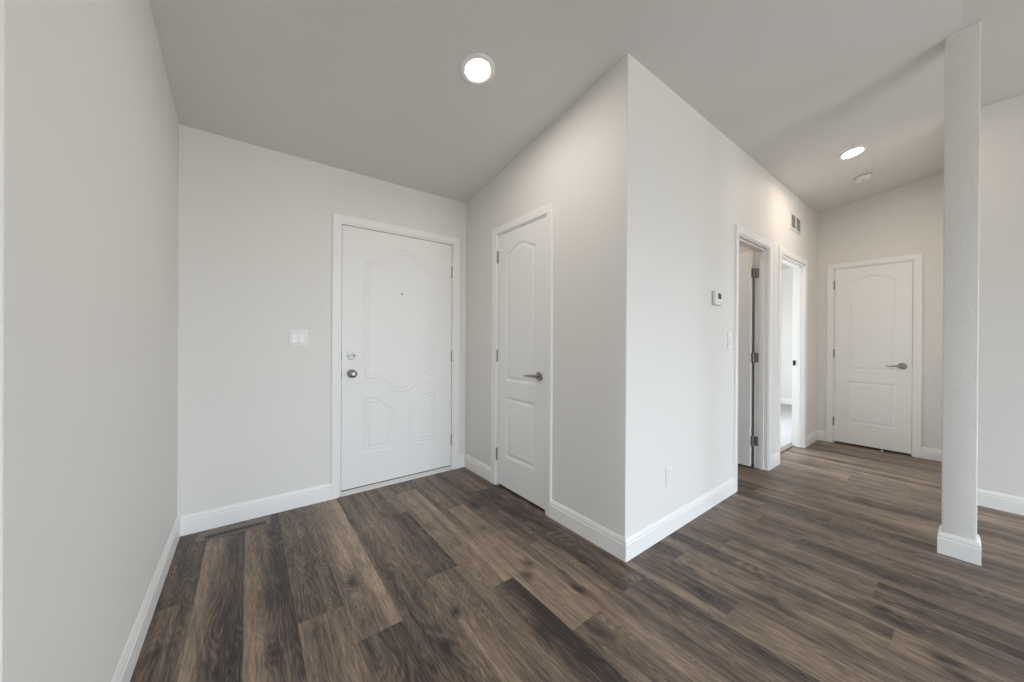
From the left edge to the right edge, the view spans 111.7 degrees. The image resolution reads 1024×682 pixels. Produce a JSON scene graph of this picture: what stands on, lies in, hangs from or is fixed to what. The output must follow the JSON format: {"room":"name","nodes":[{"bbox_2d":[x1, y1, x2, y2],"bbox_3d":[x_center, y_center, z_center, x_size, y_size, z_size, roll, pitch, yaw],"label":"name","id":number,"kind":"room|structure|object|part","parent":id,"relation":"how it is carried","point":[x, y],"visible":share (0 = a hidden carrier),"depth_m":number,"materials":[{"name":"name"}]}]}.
{"room":"entryway","nodes":[
{"label":"entryway","id":0,"kind":"room"},
{"bbox_2d":[0,0,178,681],"bbox_3d":[-1.465,-0.217,1.297,0.105,2.754,1.860,0,0,-37],"label":"wall","id":1,"kind":"structure","parent":0,"point":[89,124],"depth_m":0.88,"materials":[{"name":"white paint"}]},
{"bbox_2d":[177,124,465,517],"bbox_3d":[-0.339,-0.070,3.383,12.750,2.468,0.140,0,0,-37],"label":"wall","id":2,"kind":"structure","parent":0,"point":[255,236],"depth_m":2.29,"materials":[{"name":"white paint"}]},
{"bbox_2d":[111,483,331,681],"bbox_3d":[-2.747,1.096,0.310,5.008,0.117,1.854,0,0,-37],"label":"baseboard","id":3,"kind":"structure","parent":2,"relation":"attached to","point":[196,522],"depth_m":2.09,"materials":[{"name":"white paint"}]},
{"bbox_2d":[288,330,307,346],"bbox_3d":[-1.487,-0.020,2.418,0.117,0.117,0.010,0,0,-37],"label":"light switch","id":4,"kind":"object","parent":2,"relation":"attached to","point":[296,338],"visible":1,"depth_m":2.41,"materials":[{"name":"white plastic"}]},
{"bbox_2d":[331,212,459,499],"bbox_3d":[-0.944,0.111,2.915,1.050,2.099,0.154,0,0,-37],"label":"door frame","id":5,"kind":"structure","parent":2,"relation":"attached to","point":[338,220],"depth_m":2.59,"materials":[{"name":"white paint"}]},
{"bbox_2d":[341,466,451,496],"bbox_3d":[-0.947,1.147,2.913,0.918,0.028,0.144,0,0,-37],"label":"sill","id":6,"kind":"structure","parent":2,"relation":"attached to","point":[415,476],"depth_m":2.82,"materials":[{"name":"white plastic"}]},
{"bbox_2d":[341,225,452,491],"bbox_3d":[-0.904,0.131,2.869,0.925,2.006,0.114,0,0,-37],"label":"door","id":7,"kind":"structure","parent":2,"relation":"in","point":[396,353],"depth_m":2.83,"materials":[{"name":"white paint"}]},
{"bbox_3d":[-1.201,0.248,2.619,0.066,0.066,0.066,0,0,-37],"label":"knob","id":8,"kind":"part","parent":7,"relation":"part of","materials":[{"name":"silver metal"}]},
{"bbox_2d":[459,454,463,467],"bbox_3d":[-0.475,1.105,3.190,0.080,0.117,0.014,0,0,-37],"label":"baseboard","id":9,"kind":"structure","parent":2,"relation":"attached to","point":[461,457],"depth_m":3.19,"materials":[{"name":"white paint"}]},
{"bbox_2d":[465,69,611,528],"bbox_3d":[0.101,-0.193,2.613,0.105,2.719,1.618,0,0,-37],"label":"wall","id":10,"kind":"structure","parent":0,"point":[568,166],"depth_m":2.18,"materials":[{"name":"white paint"}]},
{"bbox_2d":[464,454,490,481],"bbox_3d":[-0.302,1.106,3.038,0.014,0.117,0.465,0,0,-37],"label":"baseboard","id":11,"kind":"structure","parent":10,"relation":"attached to","point":[479,468],"depth_m":3.02,"materials":[{"name":"white paint"}]},
{"bbox_2d":[496,216,546,509],"bbox_3d":[0.046,0.149,2.581,0.093,1.994,0.585,0,0,-37],"label":"door","id":12,"kind":"structure","parent":10,"relation":"in","point":[521,255],"depth_m":2.56,"materials":[{"name":"white paint"}]},
{"bbox_3d":[0.133,0.243,2.431,0.050,0.025,0.126,0,0,-37],"label":"lever handle","id":13,"kind":"part","parent":12,"relation":"part of","materials":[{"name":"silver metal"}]},
{"bbox_2d":[491,202,553,517],"bbox_3d":[0.092,0.125,2.610,0.120,2.084,0.708,0,0,-37],"label":"door frame","id":14,"kind":"structure","parent":10,"relation":"attached to","point":[548,210],"depth_m":2.36,"materials":[{"name":"white paint"}]},
{"bbox_2d":[130,440,1023,681],"bbox_3d":[1.806,1.179,0.549,12.750,0.001,7.280,0,0,-37],"label":"floor","id":15,"kind":"structure","parent":0,"point":[824,564],"depth_m":1.61,"materials":[{"name":"wood"}]},
{"bbox_2d":[196,516,270,542],"bbox_3d":[-1.703,1.153,2.140,0.354,0.010,0.118,0,0,-37],"label":"floor vent","id":16,"kind":"object","parent":15,"relation":"in","point":[228,530],"visible":1,"depth_m":2.13,"materials":[{"name":"brown metal"}]},
{"bbox_2d":[941,22,980,541],"bbox_3d":[2.483,-0.270,1.922,0.118,2.903,0.119,0,0,-37],"label":"column","id":17,"kind":"structure","parent":15,"relation":"on","point":[963,47],"depth_m":1.88,"materials":[{"name":"white paint"}]},
{"bbox_2d":[937,525,981,565],"bbox_3d":[2.475,1.123,1.924,0.146,0.117,0.147,0,0,-37],"label":"baseboard","id":18,"kind":"structure","parent":17,"relation":"attached to","point":[967,550],"depth_m":1.88,"materials":[{"name":"white paint"}]},
{"bbox_2d":[149,0,1023,269],"bbox_3d":[1.791,-1.523,0.585,12.850,0.622,7.480,0,0,-37],"label":"ceiling","id":19,"kind":"structure","parent":0,"point":[377,89],"depth_m":1.95,"materials":[{"name":"white paint"}]},
{"bbox_2d":[460,53,494,84],"bbox_3d":[-0.184,-1.458,1.870,0.188,0.037,0.186,0,0,-44],"label":"recessed light","id":20,"kind":"object","parent":19,"relation":"in","point":[476,68],"visible":1,"depth_m":1.86,"materials":[{"name":"white plastic"}]},
{"bbox_2d":[466,59,489,80],"bbox_3d":[-0.183,-1.458,1.869,0.130,0.005,0.130,0,-9,-37],"label":"diffuser","id":21,"kind":"object","parent":20,"relation":"attached to","point":[476,69],"depth_m":1.87,"materials":[{"name":"white plastic"}]},
{"bbox_2d":[837,145,867,159],"bbox_3d":[2.892,-1.598,2.952,0.188,0.037,0.186,0,0,-44],"label":"recessed light","id":22,"kind":"object","parent":19,"relation":"in","point":[855,151],"visible":1,"depth_m":2.94,"materials":[{"name":"white plastic"}]},
{"bbox_2d":[842,148,862,157],"bbox_3d":[2.892,-1.597,2.951,0.130,0.005,0.130,0,-9,-37],"label":"diffuser","id":23,"kind":"object","parent":22,"relation":"attached to","point":[854,152],"depth_m":2.95,"materials":[{"name":"white plastic"}]},
{"bbox_2d":[853,172,872,182],"bbox_3d":[3.401,-1.579,3.368,0.140,0.053,0.139,0,0,-42],"label":"smoke detector","id":24,"kind":"object","parent":19,"relation":"attached to","point":[863,177],"visible":1,"depth_m":3.34,"materials":[{"name":"white plastic"}]},
{"bbox_2d":[609,53,817,537],"bbox_3d":[3.146,-0.186,3.843,6.443,2.736,0.105,0,0,-37],"label":"wall","id":25,"kind":"structure","parent":0,"point":[681,188],"depth_m":2.17,"materials":[{"name":"white paint"}]},
{"bbox_2d":[550,477,735,561],"bbox_3d":[0.992,1.114,2.500,1.425,0.117,0.588,0,0,-37],"label":"baseboard","id":26,"kind":"structure","parent":25,"relation":"attached to","point":[625,549],"depth_m":2.08,"materials":[{"name":"white paint"}]},
{"bbox_2d":[666,465,672,486],"bbox_3d":[0.960,0.821,2.116,0.072,0.117,0.010,0,0,-37],"label":"power outlet","id":27,"kind":"object","parent":25,"relation":"attached to","point":[669,470],"visible":1,"depth_m":2.11,"materials":[{"name":"white plastic"}]},
{"bbox_2d":[668,470,671,481],"bbox_3d":[0.961,0.821,2.114,0.032,0.065,0.005,0,0,-37],"label":"receptacle","id":28,"kind":"object","parent":27,"relation":"attached to","point":[669,471],"depth_m":2.11,"materials":[{"name":"white plastic"}]},
{"bbox_2d":[712,291,721,305],"bbox_3d":[1.469,-0.305,2.486,0.116,0.100,0.028,0,0,-37],"label":"thermostat","id":29,"kind":"object","parent":25,"relation":"attached to","point":[716,295],"visible":1,"depth_m":2.46,"materials":[{"name":"white plastic"}]},
{"bbox_2d":[727,333,731,347],"bbox_3d":[1.656,-0.004,2.640,0.072,0.117,0.010,0,0,-37],"label":"light switch","id":30,"kind":"object","parent":25,"relation":"attached to","point":[729,335],"visible":1,"depth_m":2.63,"materials":[{"name":"white plastic"}]},
{"bbox_2d":[738,251,758,466],"bbox_3d":[2.040,0.165,3.484,0.058,1.996,0.722,0,0,-37],"label":"door","id":31,"kind":"structure","parent":25,"relation":"in","point":[746,357],"depth_m":3.25,"materials":[{"name":"white paint"}]},
{"bbox_2d":[733,225,772,492],"bbox_3d":[2.026,0.138,2.985,0.816,2.079,0.120,0,0,-37],"label":"door frame","id":32,"kind":"structure","parent":25,"relation":"attached to","point":[763,248],"depth_m":3.17,"materials":[{"name":"white paint"}]},
{"bbox_2d":[771,452,778,469],"bbox_3d":[2.456,1.121,3.252,0.213,0.117,0.014,0,0,-37],"label":"baseboard","id":33,"kind":"structure","parent":25,"relation":"attached to","point":[775,458],"depth_m":3.25,"materials":[{"name":"white paint"}]},
{"bbox_2d":[780,444,793,453],"bbox_3d":[2.837,1.175,3.691,0.806,0.011,0.055,0,0,-37],"label":"trim","id":34,"kind":"structure","parent":25,"relation":"attached to","point":[784,448],"depth_m":3.82,"materials":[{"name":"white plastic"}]},
{"bbox_2d":[777,247,807,463],"bbox_3d":[2.883,0.141,3.635,0.938,2.079,0.120,0,0,-37],"label":"door frame","id":35,"kind":"structure","parent":25,"relation":"attached to","point":[800,265],"depth_m":3.86,"materials":[{"name":"white paint"}]},
{"bbox_2d":[790,211,800,234],"bbox_3d":[2.966,-1.230,3.629,0.360,0.176,0.008,0,0,-37],"label":"air vent","id":36,"kind":"object","parent":25,"relation":"in","point":[795,221],"visible":1,"depth_m":3.62,"materials":[{"name":"white metal"}]},
{"bbox_2d":[807,430,817,446],"bbox_3d":[3.468,1.125,4.020,0.480,0.117,0.014,0,0,-37],"label":"baseboard","id":37,"kind":"structure","parent":25,"relation":"attached to","point":[812,437],"depth_m":4.01,"materials":[{"name":"white paint"}]},
{"bbox_2d":[739,245,754,463],"bbox_3d":[1.895,-0.184,3.975,0.105,2.719,1.618,0,0,-37],"label":"wall partition","id":38,"kind":"structure","parent":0,"point":[742,249],"depth_m":3.33,"materials":[{"name":"white paint"}]},
{"bbox_2d":[780,403,791,447],"bbox_3d":[3.548,1.178,5.255,4.085,0.008,1.588,0,0,-37],"label":"floor","id":39,"kind":"structure","parent":0,"point":[785,409],"depth_m":4.89,"materials":[{"name":"grey carpet"}]},
{"bbox_2d":[781,267,792,398],"bbox_3d":[6.870,-0.249,4.353,0.105,2.903,7.030,0,0,-37],"label":"wall","id":40,"kind":"structure","parent":0,"point":[786,274],"depth_m":6.52,"materials":[{"name":"white paint"}]},
{"bbox_2d":[781,398,791,404],"bbox_3d":[5.178,1.131,6.474,0.014,0.117,1.618,0,0,-37],"label":"baseboard","id":41,"kind":"structure","parent":40,"relation":"attached to","point":[783,400],"depth_m":6.51,"materials":[{"name":"white paint"}]},
{"bbox_2d":[817,172,943,449],"bbox_3d":[4.054,-0.264,3.761,0.105,2.903,1.122,0,0,-37],"label":"wall","id":42,"kind":"structure","parent":0,"point":[907,219],"depth_m":3.62,"materials":[{"name":"white paint"}]},
{"bbox_2d":[817,430,825,440],"bbox_3d":[3.688,1.126,4.138,0.014,0.117,0.091,0,0,-37],"label":"baseboard","id":43,"kind":"structure","parent":42,"relation":"attached to","point":[821,434],"depth_m":4.13,"materials":[{"name":"white paint"}]},
{"bbox_2d":[832,261,912,453],"bbox_3d":[3.934,0.169,3.816,0.093,1.994,0.611,0,0,-37],"label":"door","id":44,"kind":"structure","parent":42,"relation":"in","point":[872,351],"depth_m":3.80,"materials":[{"name":"white paint"}]},
{"bbox_3d":[4.029,0.263,3.655,0.050,0.025,0.126,0,0,-37],"label":"lever handle","id":45,"kind":"part","parent":44,"relation":"part of","materials":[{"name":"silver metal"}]},
{"bbox_2d":[826,253,922,457],"bbox_3d":[3.979,0.145,3.845,0.120,2.084,0.734,0,0,-37],"label":"door frame","id":46,"kind":"structure","parent":42,"relation":"attached to","point":[917,258],"depth_m":3.58,"materials":[{"name":"white paint"}]},
{"bbox_2d":[977,94,1023,497],"bbox_3d":[3.885,-0.263,1.937,0.105,2.903,1.790,0,0,-37],"label":"wall","id":47,"kind":"structure","parent":0,"point":[1001,209],"depth_m":2.44,"materials":[{"name":"white paint"}]},
{"bbox_2d":[921,447,1023,515],"bbox_3d":[4.261,1.132,2.359,1.252,0.117,1.996,0,0,-37],"label":"baseboard","id":48,"kind":"structure","parent":47,"relation":"attached to","point":[985,498],"depth_m":2.45,"materials":[{"name":"white paint"}]}
]}

